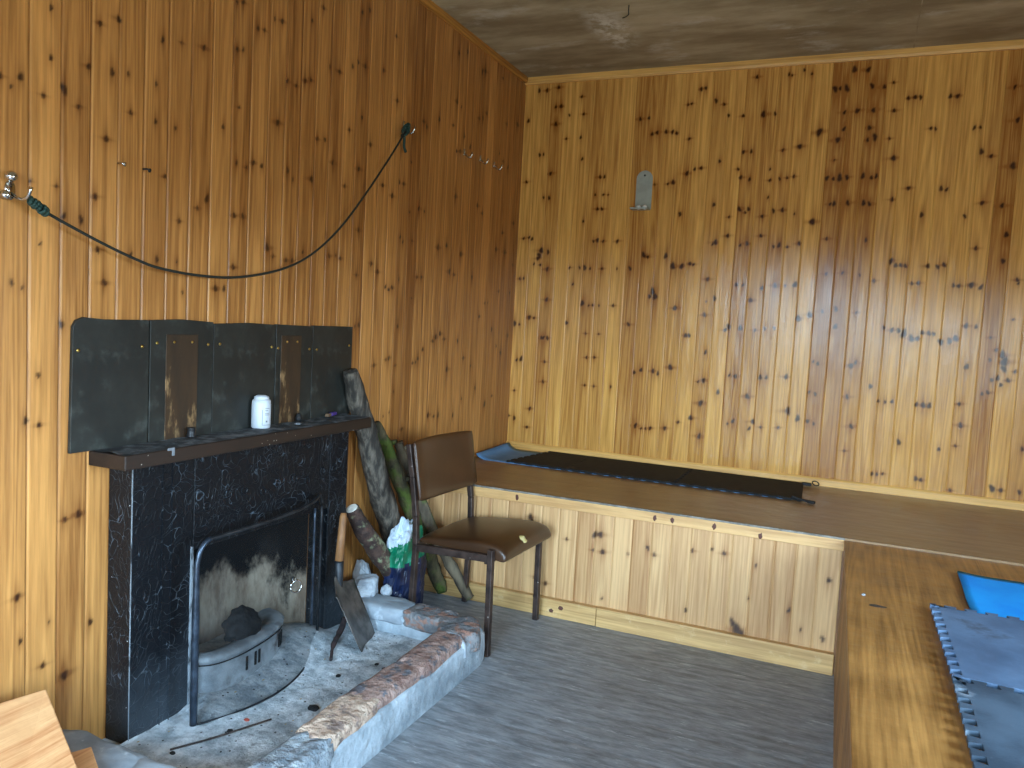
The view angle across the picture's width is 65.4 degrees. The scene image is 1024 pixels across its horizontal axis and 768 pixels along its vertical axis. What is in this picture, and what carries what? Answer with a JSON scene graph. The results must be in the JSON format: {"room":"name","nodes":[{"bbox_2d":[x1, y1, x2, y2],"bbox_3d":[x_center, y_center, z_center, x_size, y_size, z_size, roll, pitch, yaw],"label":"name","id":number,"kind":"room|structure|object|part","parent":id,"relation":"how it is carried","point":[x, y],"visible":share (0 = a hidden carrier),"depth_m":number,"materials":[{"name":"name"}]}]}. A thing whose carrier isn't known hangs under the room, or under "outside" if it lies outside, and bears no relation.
{"room":"mountain hut room","nodes":[
{"label":"mountain hut room","id":0,"kind":"room"},
{"bbox_2d":[221,605,261,641],"bbox_3d":[-0.933,0.834,2.766,0.111,0.132,0.158,5,5,23],"label":"log","id":1,"kind":"object","parent":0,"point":[243,621],"visible":0.8,"depth_m":2.73,"materials":[{"name":"black wood"}]},
{"bbox_2d":[0,0,525,738],"bbox_3d":[-0.738,-0.344,3.127,0.005,2.761,3.750,5,5,23],"label":"wall","id":2,"kind":"structure","parent":0,"point":[260,127],"depth_m":2.59,"materials":[{"name":"brown wood"}]},
{"bbox_2d":[0,171,32,200],"bbox_3d":[-1.196,-0.479,1.927,0.087,0.072,0.045,5,5,23],"label":"coat hook","id":3,"kind":"object","parent":2,"relation":"attached to","point":[9,192],"visible":1,"depth_m":1.93,"materials":[{"name":"silver metal"}]},
{"bbox_3d":[-1.223,-0.458,1.933,0.026,0.025,0.033,5,5,23],"label":"knob","id":4,"kind":"part","parent":3,"relation":"part of","materials":[{"name":"silver metal"}]},
{"bbox_3d":[-1.227,-0.474,1.950,0.012,0.048,0.028,5,5,23],"label":"plate","id":5,"kind":"part","parent":3,"relation":"part of","materials":[{"name":"silver metal"}]},
{"bbox_3d":[-1.215,-0.497,1.933,0.034,0.039,0.028,5,5,23],"label":"knob","id":6,"kind":"part","parent":3,"relation":"part of","materials":[{"name":"silver metal"}]},
{"bbox_3d":[-1.191,-0.461,1.935,0.081,0.035,0.010,5,5,23],"label":"hook arm","id":7,"kind":"part","parent":3,"relation":"part of","materials":[{"name":"silver metal"}]},
{"bbox_2d":[417,0,527,82],"bbox_3d":[-0.987,-1.659,2.252,0.020,0.033,5.380,5,5,23],"label":"trim","id":8,"kind":"structure","parent":2,"relation":"attached to","point":[428,4],"depth_m":4.04,"materials":[{"name":"brown wood"}]},
{"bbox_2d":[361,591,833,767],"bbox_3d":[0.348,1.202,1.837,3.950,0.001,5.400,5,5,23],"label":"floor","id":9,"kind":"structure","parent":0,"point":[550,692],"depth_m":2.78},
{"bbox_2d":[0,690,76,767],"bbox_3d":[-1.044,0.962,1.631,0.736,0.357,0.512,6,5,34],"label":"board","id":10,"kind":"object","parent":9,"relation":"on","point":[31,733],"visible":1,"depth_m":1.90,"materials":[{"name":"brown wood"}]},
{"bbox_2d":[62,594,484,767],"bbox_3d":[-0.820,0.996,2.651,1.016,0.168,1.552,5,5,23],"label":"hearth","id":11,"kind":"object","parent":9,"relation":"on","point":[360,723],"visible":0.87,"depth_m":2.51,"materials":[{"name":"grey stone"}]},
{"bbox_2d":[72,747,97,767],"bbox_3d":[-0.970,0.963,1.782,0.175,0.026,0.528,-1,6,-40],"label":"board","id":12,"kind":"object","parent":11,"relation":"on","point":[84,758],"visible":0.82,"depth_m":1.98,"materials":[{"name":"brown wood"}]},
{"bbox_2d":[106,432,348,743],"bbox_3d":[-1.058,0.616,2.827,0.401,0.862,1.041,5,5,23],"label":"fireplace surround","id":13,"kind":"object","parent":11,"relation":"on","point":[160,516],"visible":0.87,"depth_m":2.50,"materials":[{"name":"black stone"}]},
{"bbox_2d":[89,413,370,470],"bbox_3d":[-0.873,0.177,2.732,0.143,0.049,1.190,5,5,23],"label":"mantel shelf","id":14,"kind":"object","parent":13,"relation":"on","point":[149,454],"visible":0.98,"depth_m":2.50,"materials":[{"name":"brown wood"}]},
{"bbox_2d":[68,317,148,453],"bbox_3d":[-1.133,-0.002,2.254,0.014,0.369,0.255,5,5,23],"label":"panel","id":15,"kind":"object","parent":14,"relation":"on","point":[108,374],"visible":1,"depth_m":2.24,"materials":[{"name":"black metal"}]},
{"bbox_2d":[147,319,213,441],"bbox_3d":[-1.030,-0.016,2.487,0.018,0.371,0.251,5,5,23],"label":"panel","id":16,"kind":"object","parent":14,"relation":"on","point":[180,365],"visible":0.98,"depth_m":2.47,"materials":[{"name":"black metal"}]},
{"bbox_3d":[-1.029,0.008,2.483,0.004,0.324,0.126,5,5,23],"label":"brown plate","id":17,"kind":"part","parent":16,"relation":"part of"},
{"bbox_2d":[186,427,195,437],"bbox_3d":[-1.008,0.151,2.507,0.030,0.031,0.030,5,5,23],"label":"stub","id":18,"kind":"object","parent":14,"relation":"on","point":[190,430],"visible":1,"depth_m":2.50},
{"bbox_2d":[211,323,275,432],"bbox_3d":[-0.920,-0.027,2.743,0.014,0.366,0.300,5,5,23],"label":"panel","id":19,"kind":"object","parent":14,"relation":"on","point":[243,367],"visible":1,"depth_m":2.72,"materials":[{"name":"black metal"}]},
{"bbox_2d":[251,395,270,428],"bbox_3d":[-0.874,0.095,2.781,0.065,0.115,0.065,5,5,23],"label":"bottle","id":20,"kind":"object","parent":14,"relation":"on","point":[261,404],"visible":1,"depth_m":2.76,"materials":[{"name":"white plastic"}]},
{"bbox_2d":[273,324,312,423],"bbox_3d":[-0.816,-0.039,2.977,0.018,0.364,0.207,5,5,23],"label":"panel","id":21,"kind":"object","parent":14,"relation":"on","point":[293,343],"visible":0.94,"depth_m":2.96,"materials":[{"name":"black metal"}]},
{"bbox_3d":[-0.822,-0.018,2.958,0.004,0.324,0.113,5,5,23],"label":"brown plate","id":22,"kind":"part","parent":21,"relation":"part of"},
{"bbox_2d":[295,413,301,421],"bbox_3d":[-0.801,0.124,2.994,0.026,0.031,0.026,5,5,23],"label":"stub","id":23,"kind":"object","parent":14,"relation":"on","point":[298,418],"visible":1,"depth_m":2.98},
{"bbox_2d":[325,411,336,416],"bbox_3d":[-0.717,0.120,3.163,0.016,0.014,0.087,4,5,10],"label":"lighter","id":24,"kind":"object","parent":14,"relation":"on","point":[334,412],"visible":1,"depth_m":3.15,"materials":[{"name":"purple plastic"}]},
{"bbox_2d":[310,325,352,418],"bbox_3d":[-0.723,-0.050,3.196,0.014,0.363,0.261,5,5,23],"label":"panel","id":25,"kind":"object","parent":14,"relation":"on","point":[331,345],"visible":0.95,"depth_m":3.18,"materials":[{"name":"black metal"}]},
{"bbox_2d":[120,623,422,767],"bbox_3d":[-0.852,0.994,2.698,0.820,0.059,1.210,5,5,23],"label":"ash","id":26,"kind":"object","parent":11,"relation":"on","point":[302,645],"visible":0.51,"depth_m":2.59,"materials":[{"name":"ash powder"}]},
{"bbox_2d":[170,718,271,750],"bbox_3d":[-0.852,1.034,2.355,0.300,0.007,0.014,-1,6,-41],"label":"twig","id":27,"kind":"object","parent":26,"relation":"on","point":[270,719],"visible":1,"depth_m":2.34,"materials":[{"name":"brown wood"}]},
{"bbox_2d":[198,608,283,692],"bbox_3d":[-0.947,0.932,2.775,0.176,0.140,0.500,5,5,23],"label":"iron fender","id":28,"kind":"object","parent":26,"relation":"on","point":[223,667],"visible":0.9,"depth_m":2.67,"materials":[{"name":"grey metal"}]},
{"bbox_2d":[189,493,322,726],"bbox_3d":[-0.793,0.725,2.714,0.127,0.586,0.737,4,5,17],"label":"guard","id":29,"kind":"object","parent":26,"relation":"on","point":[196,579],"visible":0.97,"depth_m":2.43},
{"bbox_3d":[-0.939,0.745,2.406,0.023,0.571,0.062,5,5,23],"label":"frame","id":30,"kind":"part","parent":29,"relation":"part of","materials":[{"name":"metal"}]},
{"bbox_3d":[-0.805,1.013,2.738,0.121,0.006,0.724,4,5,16],"label":"frame","id":31,"kind":"part","parent":29,"relation":"part of","materials":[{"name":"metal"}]},
{"bbox_3d":[-0.809,0.476,2.706,0.059,0.090,0.732,4,5,16],"label":"frame","id":32,"kind":"part","parent":29,"relation":"part of","materials":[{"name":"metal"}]},
{"bbox_3d":[-0.748,0.694,2.761,0.047,0.057,0.019,0,5,-36],"label":"ring handle","id":33,"kind":"part","parent":29,"relation":"part of","materials":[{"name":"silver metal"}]},
{"bbox_3d":[-0.743,0.726,3.079,0.011,0.526,0.011,-1,6,-44],"label":"frame","id":34,"kind":"part","parent":29,"relation":"part of","materials":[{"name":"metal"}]},
{"bbox_2d":[308,705,318,711],"bbox_3d":[-0.634,1.037,2.551,0.039,0.020,0.033,5,5,23],"label":"bit","id":35,"kind":"object","parent":26,"relation":"on","point":[314,708],"visible":1,"depth_m":2.54,"materials":[{"name":"black"}]},
{"bbox_2d":[329,617,346,660],"bbox_3d":[-0.665,0.960,3.024,0.032,0.072,0.259,3,4,0],"label":"stick","id":36,"kind":"object","parent":26,"relation":"on","point":[343,623],"visible":0.99,"depth_m":3.06,"materials":[{"name":"brown wood"}]},
{"bbox_2d":[334,513,374,651],"bbox_3d":[-0.620,0.761,3.078,0.161,0.494,0.223,3,4,5],"label":"shovel","id":37,"kind":"object","parent":26,"relation":"on","point":[348,596],"visible":1,"depth_m":3.11,"materials":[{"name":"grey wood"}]},
{"bbox_2d":[334,561,343,586],"bbox_3d":[-0.676,0.763,3.109,0.038,0.151,0.053,1,5,-23],"label":"socket","id":38,"kind":"object","parent":37,"relation":"attached to","point":[338,565],"depth_m":3.09,"materials":[{"name":"metal"}]},
{"bbox_3d":[-0.668,0.605,3.124,0.032,0.197,0.075,3,4,4],"label":"handle","id":39,"kind":"part","parent":37,"relation":"part of","materials":[{"name":"brown wood"}]},
{"bbox_3d":[-0.619,0.877,3.086,0.148,0.261,0.223,3,4,5],"label":"blade","id":40,"kind":"part","parent":37,"relation":"part of","materials":[{"name":"metal"}]},
{"bbox_2d":[355,574,378,596],"bbox_3d":[-0.613,0.849,3.339,0.100,0.092,0.120,3,4,-1],"label":"stone","id":41,"kind":"object","parent":11,"relation":"on","point":[367,584],"visible":0.84,"depth_m":3.30,"materials":[{"name":"white stone"}]},
{"bbox_2d":[380,584,391,595],"bbox_3d":[-0.532,0.877,3.377,0.045,0.062,0.052,5,5,23],"label":"stone","id":42,"kind":"object","parent":11,"relation":"on","point":[386,590],"visible":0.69,"depth_m":3.36,"materials":[{"name":"white stone"}]},
{"bbox_2d":[352,559,370,579],"bbox_3d":[-0.654,0.890,3.458,0.086,0.261,0.074,5,5,23],"label":"stone","id":43,"kind":"object","parent":9,"relation":"on","point":[361,567],"visible":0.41,"depth_m":3.44,"materials":[{"name":"grey stone"}]},
{"bbox_2d":[346,504,390,576],"bbox_3d":[-0.552,0.740,3.400,0.095,0.507,0.394,7,6,43],"label":"log","id":44,"kind":"object","parent":9,"relation":"on","point":[374,546],"visible":0.71,"depth_m":3.30,"materials":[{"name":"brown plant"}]},
{"bbox_2d":[343,368,400,543],"bbox_3d":[-0.559,0.469,3.485,0.113,1.088,0.528,6,5,32],"label":"log","id":45,"kind":"object","parent":9,"relation":"on","point":[382,497],"visible":0.7,"depth_m":3.37,"materials":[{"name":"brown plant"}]},
{"bbox_2d":[383,516,426,603],"bbox_3d":[-0.471,0.798,3.510,0.139,0.455,0.272,5,5,23],"label":"plastic bag","id":46,"kind":"object","parent":9,"relation":"on","point":[399,541],"visible":0.56,"depth_m":3.42,"materials":[{"name":"multicoloured plastic"}]},
{"bbox_3d":[-0.467,0.690,3.500,0.131,0.180,0.267,5,5,23],"label":"green panel","id":47,"kind":"part","parent":46,"relation":"part of","materials":[{"name":"plastic"}]},
{"bbox_2d":[375,421,446,593],"bbox_3d":[-0.463,0.579,3.647,0.461,0.853,0.085,-1,6,-43],"label":"log","id":48,"kind":"object","parent":9,"relation":"on","point":[397,474],"visible":0.73,"depth_m":3.58,"materials":[{"name":"green wood"}]},
{"bbox_2d":[394,440,473,600],"bbox_3d":[-0.361,0.638,3.712,0.403,0.750,0.082,2,5,-9],"label":"log","id":49,"kind":"object","parent":9,"relation":"on","point":[449,563],"visible":0.61,"depth_m":3.70,"materials":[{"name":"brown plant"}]},
{"bbox_2d":[406,431,550,656],"bbox_3d":[-0.140,0.645,3.421,0.487,0.810,0.508,5,5,26],"label":"chair","id":50,"kind":"object","parent":9,"relation":"on","point":[439,464],"visible":0.99,"depth_m":3.33,"materials":[{"name":"brown leather"}]},
{"bbox_3d":[-0.420,0.645,3.311,0.077,0.797,0.023,6,5,29],"label":"leg","id":51,"kind":"part","parent":50,"relation":"part of","materials":[{"name":"brown metal"}]},
{"bbox_3d":[-0.301,0.352,3.495,0.086,0.256,0.490,5,5,26],"label":"backrest","id":52,"kind":"part","parent":50,"relation":"part of","materials":[{"name":"brown leather"}]},
{"bbox_3d":[-0.240,0.679,3.212,0.361,0.050,0.020,6,5,29],"label":"rail","id":53,"kind":"part","parent":50,"relation":"part of","materials":[{"name":"brown metal"}]},
{"bbox_3d":[-0.215,0.624,3.727,0.077,0.797,0.023,6,5,29],"label":"leg","id":54,"kind":"part","parent":50,"relation":"part of","materials":[{"name":"brown metal"}]},
{"bbox_3d":[-0.105,0.635,3.414,0.419,0.073,0.477,5,5,26],"label":"seat","id":55,"kind":"part","parent":50,"relation":"part of","materials":[{"name":"brown leather"}]},
{"bbox_3d":[-0.091,0.862,3.137,0.028,0.428,0.024,6,5,29],"label":"leg","id":56,"kind":"part","parent":50,"relation":"part of","materials":[{"name":"brown metal"}]},
{"bbox_3d":[0.114,0.840,3.553,0.028,0.428,0.024,6,5,29],"label":"leg","id":57,"kind":"part","parent":50,"relation":"part of","materials":[{"name":"brown metal"}]},
{"bbox_2d":[424,449,1023,675],"bbox_3d":[1.373,0.835,3.696,3.600,0.551,1.142,5,5,23],"label":"built-in bench","id":58,"kind":"object","parent":9,"relation":"on","point":[754,577],"visible":0.75,"depth_m":3.44,"materials":[{"name":"brown wood"}]},
{"bbox_2d":[476,442,781,498],"bbox_3d":[0.641,0.452,4.321,1.644,0.044,0.453,5,5,23],"label":"mat","id":59,"kind":"object","parent":58,"relation":"on","point":[501,453],"visible":0.23,"depth_m":4.59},
{"bbox_2d":[506,451,802,500],"bbox_3d":[0.759,0.473,4.277,1.530,0.010,0.492,5,5,23],"label":"mat","id":60,"kind":"object","parent":59,"relation":"on","point":[743,484],"depth_m":4.21,"materials":[{"name":"black rubber"}]},
{"bbox_3d":[0.398,0.801,3.530,1.942,0.541,0.003,5,5,23],"label":"panel","id":61,"kind":"part","parent":58,"relation":"part of","materials":[{"name":"brown wood"}]},
{"bbox_3d":[0.409,0.552,3.502,1.943,0.044,0.018,5,5,23],"label":"rail","id":62,"kind":"part","parent":58,"relation":"part of","materials":[{"name":"brown wood"}]},
{"bbox_2d":[791,495,814,503],"bbox_3d":[1.366,0.542,3.740,0.110,0.024,0.022,7,6,41],"label":"strap","id":63,"kind":"object","parent":58,"relation":"on","point":[792,496],"visible":1,"depth_m":3.73,"materials":[{"name":"black fabric"}]},
{"bbox_3d":[1.353,0.539,3.750,0.079,0.022,0.014,6,6,37],"label":"strap cord","id":64,"kind":"part","parent":63,"relation":"part of","materials":[{"name":"black fabric"}]},
{"bbox_2d":[802,481,819,485],"bbox_3d":[1.551,0.514,4.142,0.086,0.032,0.031,4,5,10],"label":"strap","id":65,"kind":"object","parent":58,"relation":"on","point":[803,483],"visible":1,"depth_m":4.13,"materials":[{"name":"fabric"}]},
{"bbox_3d":[1.300,0.879,3.143,0.033,0.541,0.030,5,5,23],"label":"corner post","id":66,"kind":"part","parent":58,"relation":"part of","materials":[{"name":"brown wood"}]},
{"bbox_2d":[833,540,1023,767],"bbox_3d":[1.464,1.016,1.483,1.658,0.546,2.900,5,5,23],"label":"platform","id":67,"kind":"object","parent":9,"relation":"on","point":[896,705],"visible":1,"depth_m":2.03,"materials":[{"name":"brown wood"}]},
{"bbox_3d":[0.747,0.963,1.804,0.004,0.524,2.881,5,5,22],"label":"panel","id":68,"kind":"part","parent":67,"relation":"part of","materials":[{"name":"brown wood"}]},
{"bbox_2d":[929,603,1023,767],"bbox_3d":[1.271,0.701,1.709,0.590,0.012,1.150,5,5,23],"label":"mat","id":69,"kind":"object","parent":67,"relation":"on","point":[988,648],"depth_m":1.83,"materials":[{"name":"rubber"}]},
{"bbox_2d":[957,571,1023,620],"bbox_3d":[1.850,0.698,2.243,1.005,0.016,0.620,5,5,23],"label":"mat","id":70,"kind":"object","parent":67,"relation":"on","point":[1004,598],"visible":0.73,"depth_m":2.49,"materials":[{"name":"blue plastic"}]},
{"bbox_2d":[431,0,1023,76],"bbox_3d":[0.658,-1.548,1.552,3.600,0.030,5.400,5,5,23],"label":"ceiling","id":71,"kind":"structure","parent":0,"point":[539,38],"depth_m":3.77,"materials":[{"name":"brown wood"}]},
{"bbox_2d":[913,0,922,47],"bbox_3d":[1.745,-1.617,3.399,0.004,0.002,1.104,5,5,23],"label":"trim","id":72,"kind":"structure","parent":71,"relation":"attached to","point":[922,0],"depth_m":3.60,"materials":[{"name":"brown wood"}]},
{"bbox_2d":[507,49,1023,501],"bbox_3d":[1.340,-0.322,4.273,2.900,2.761,0.004,5,5,23],"label":"wall","id":73,"kind":"structure","parent":0,"point":[822,276],"depth_m":4.21,"materials":[{"name":"brown wood"}]},
{"bbox_2d":[630,171,652,210],"bbox_3d":[0.724,-1.085,4.461,0.104,0.225,0.065,5,5,23],"label":"wall bracket","id":74,"kind":"object","parent":73,"relation":"attached to","point":[644,182],"visible":1,"depth_m":4.48,"materials":[{"name":"metal"}]},
{"bbox_2d":[630,207,649,210],"bbox_3d":[0.717,-0.981,4.470,0.100,0.008,0.065,5,5,23],"label":"shelf","id":75,"kind":"object","parent":74,"relation":"attached to","point":[632,208],"depth_m":4.45,"materials":[{"name":"metal"}]},
{"bbox_2d":[506,441,1023,510],"bbox_3d":[1.613,0.513,4.190,3.600,0.042,0.014,5,5,23],"label":"trim","id":76,"kind":"structure","parent":73,"relation":"attached to","point":[859,486],"depth_m":4.21,"materials":[{"name":"brown wood"}]},
{"bbox_2d":[525,39,1023,84],"bbox_3d":[1.729,-1.648,4.018,3.600,0.039,0.020,5,5,23],"label":"trim","id":77,"kind":"structure","parent":73,"relation":"attached to","point":[1008,44],"depth_m":4.13,"materials":[{"name":"brown wood"}]},
{"bbox_3d":[-0.455,-1.136,3.539,0.065,0.061,0.020,5,5,23],"label":"hook","id":78,"kind":"object","parent":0,"visible":0},
{"bbox_2d":[27,122,410,278],"bbox_3d":[-0.816,-0.728,2.742,0.048,0.762,1.785,5,5,23],"label":"cord","id":79,"kind":"object","parent":78,"relation":"hanging from","point":[43,210],"visible":1,"depth_m":2.50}
]}

